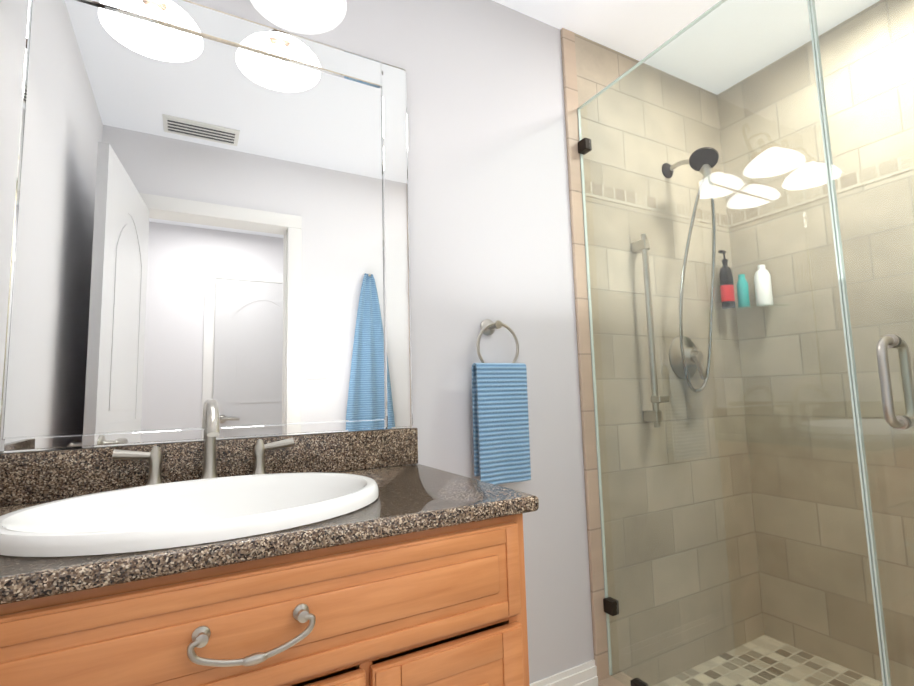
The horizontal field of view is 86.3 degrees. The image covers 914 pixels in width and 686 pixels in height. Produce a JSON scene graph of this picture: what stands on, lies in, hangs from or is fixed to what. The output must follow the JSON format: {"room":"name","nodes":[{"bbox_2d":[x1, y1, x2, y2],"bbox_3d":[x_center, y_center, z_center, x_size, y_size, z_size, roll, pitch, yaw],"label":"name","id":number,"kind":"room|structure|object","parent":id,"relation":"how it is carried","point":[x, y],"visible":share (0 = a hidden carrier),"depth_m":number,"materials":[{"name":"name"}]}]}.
{"room":"bathroom","nodes":[
{"label":"bathroom","id":0,"kind":"room"},
{"bbox_2d":[0,0,593,683],"bbox_3d":[0.112,0.018,1.625,2.806,2.440,0.120,2,-7,-29],"label":"wall","id":1,"kind":"structure","parent":0,"point":[490,220],"depth_m":1.59,"materials":[{"name":"grey paint"}]},
{"bbox_2d":[0,0,412,452],"bbox_3d":[-0.565,-0.311,1.214,0.962,1.084,0.012,2,-7,-29],"label":"mirror","id":2,"kind":"object","parent":1,"relation":"attached to","point":[201,206],"visible":1,"depth_m":1.17,"materials":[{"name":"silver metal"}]},
{"bbox_2d":[250,0,346,33],"bbox_3d":[-0.546,-0.982,1.159,0.558,0.257,0.268,2,-7,-29],"label":"sconce","id":3,"kind":"object","parent":1,"relation":"attached to","point":[309,16],"visible":1,"depth_m":1.29,"materials":[{"name":"white glass"}]},
{"bbox_2d":[471,319,530,484],"bbox_3d":[0.124,0.169,1.499,0.180,0.501,0.080,2,-7,-29],"label":"towel ring","id":4,"kind":"object","parent":1,"relation":"attached to","point":[501,444],"visible":1,"depth_m":1.46,"materials":[{"name":"blue fabric"}]},
{"bbox_2d":[529,659,597,685],"bbox_3d":[0.190,1.134,1.457,0.619,0.182,0.015,2,-7,-29],"label":"baseboard","id":5,"kind":"structure","parent":1,"relation":"attached to","point":[584,674],"depth_m":1.55,"materials":[{"name":"white"}]},
{"bbox_2d":[598,672,632,685],"bbox_3d":[0.875,1.095,0.970,0.112,0.120,1.506,2,-7,-29],"label":"sill","id":6,"kind":"structure","parent":1,"relation":"attached to","point":[613,680],"depth_m":1.60,"materials":[{"name":"tile"}]},
{"bbox_2d":[577,0,886,685],"bbox_3d":[0.670,0.075,1.397,0.032,2.007,0.771,2,-7,-29],"label":"glass panel","id":7,"kind":"object","parent":6,"relation":"on","point":[611,606],"visible":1,"depth_m":1.32,"materials":[{"name":"clear glass"}]},
{"bbox_2d":[560,28,764,685],"bbox_3d":[0.844,0.032,1.950,0.945,2.440,0.014,2,-7,-29],"label":"shower wall tile","id":8,"kind":"structure","parent":1,"relation":"attached to","point":[591,68],"depth_m":1.90,"materials":[{"name":"beige tile"}]},
{"bbox_2d":[632,234,668,426],"bbox_3d":[0.733,-0.051,1.846,0.056,0.730,0.080,2,-7,-29],"label":"slide rail","id":9,"kind":"object","parent":8,"relation":"attached to","point":[658,415],"depth_m":1.82,"materials":[{"name":"silver metal"}]},
{"bbox_2d":[669,336,706,379],"bbox_3d":[0.940,0.057,1.949,0.176,0.181,0.078,2,-7,-29],"label":"shower valve","id":10,"kind":"object","parent":8,"relation":"attached to","point":[679,364],"depth_m":1.95,"materials":[{"name":"silver metal"}]},
{"bbox_2d":[662,147,718,391],"bbox_3d":[0.951,-0.292,1.905,0.175,0.965,0.238,2,-7,-29],"label":"shower head","id":11,"kind":"object","parent":8,"relation":"attached to","point":[708,173],"depth_m":1.89},
{"bbox_2d":[706,304,788,313],"bbox_3d":[1.212,-0.146,2.041,0.220,0.008,0.220,2,-7,-29],"label":"corner shelf","id":12,"kind":"object","parent":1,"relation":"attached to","point":[744,309],"depth_m":2.05,"materials":[{"name":"clear glass"}]},
{"bbox_2d":[718,250,735,308],"bbox_3d":[1.158,-0.272,2.095,0.065,0.254,0.045,2,-7,-29],"label":"shampoo bottle","id":13,"kind":"object","parent":12,"relation":"on","point":[730,297],"depth_m":2.07,"materials":[{"name":"black plastic"}]},
{"bbox_2d":[736,274,749,307],"bbox_3d":[1.232,-0.221,2.102,0.044,0.150,0.043,2,-7,-29],"label":"bottle","id":14,"kind":"object","parent":12,"relation":"on","point":[746,303],"depth_m":2.08,"materials":[{"name":"teal plastic"}]},
{"bbox_2d":[754,264,772,305],"bbox_3d":[1.286,-0.240,2.047,0.060,0.175,0.059,2,-7,-29],"label":"bottle","id":15,"kind":"object","parent":12,"relation":"on","point":[759,299],"depth_m":2.02,"materials":[{"name":"white plastic"}]},
{"bbox_2d":[492,0,879,94],"bbox_3d":[0.467,-1.405,0.218,3.606,0.080,3.210,2,-7,-29],"label":"ceiling","id":16,"kind":"structure","parent":0,"point":[639,30],"depth_m":1.86,"materials":[{"name":"white paint"}]},
{"bbox_3d":[0.537,1.090,-0.042,3.606,0.060,3.210,2,-7,-29],"label":"floor","id":17,"kind":"structure","parent":0,"visible":0},
{"bbox_2d":[0,399,538,685],"bbox_3d":[-0.394,0.640,0.870,0.983,1.076,0.577,2,-7,-29],"label":"vanity cabinet","id":18,"kind":"object","parent":17,"relation":"on","point":[371,558],"visible":1,"depth_m":0.76,"materials":[{"name":"brown wood"}]},
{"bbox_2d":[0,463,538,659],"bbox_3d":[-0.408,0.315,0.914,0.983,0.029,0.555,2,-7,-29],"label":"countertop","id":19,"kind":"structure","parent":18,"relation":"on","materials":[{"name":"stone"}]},
{"bbox_2d":[111,399,294,495],"bbox_3d":[-0.524,0.218,1.040,0.361,0.195,0.176,2,-7,-29],"label":"faucet","id":20,"kind":"object","parent":19,"relation":"on","point":[211,467],"depth_m":1.08,"materials":[{"name":"silver metal"}]},
{"bbox_2d":[653,635,882,685],"bbox_3d":[1.290,1.152,1.192,0.833,0.030,1.506,2,-7,-29],"label":"mosaic shower floor","id":21,"kind":"structure","parent":17,"relation":"on","point":[805,656],"depth_m":1.79,"materials":[{"name":"beige tile"}]},
{"bbox_3d":[2.031,-0.108,0.924,0.120,2.440,2.970,2,-7,-29],"label":"wall","id":22,"kind":"structure","parent":0,"visible":0},
{"bbox_2d":[717,0,913,685],"bbox_3d":[1.627,-0.035,1.519,0.014,2.440,1.530,2,-7,-29],"label":"shower wall tile","id":23,"kind":"structure","parent":22,"relation":"attached to","point":[893,235],"depth_m":1.87,"materials":[{"name":"beige tile"}]},
{"bbox_3d":[1.571,-0.126,0.629,0.945,2.440,0.014,2,-7,-29],"label":"shower wall tile","id":24,"kind":"structure","parent":0,"visible":0},
{"bbox_2d":[810,0,913,685],"bbox_3d":[1.030,-0.009,0.744,0.120,1.996,0.725,2,-7,-29],"label":"shower glass door","id":25,"kind":"structure","parent":24,"relation":"attached to","point":[906,420],"depth_m":1.01,"materials":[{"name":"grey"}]}
]}

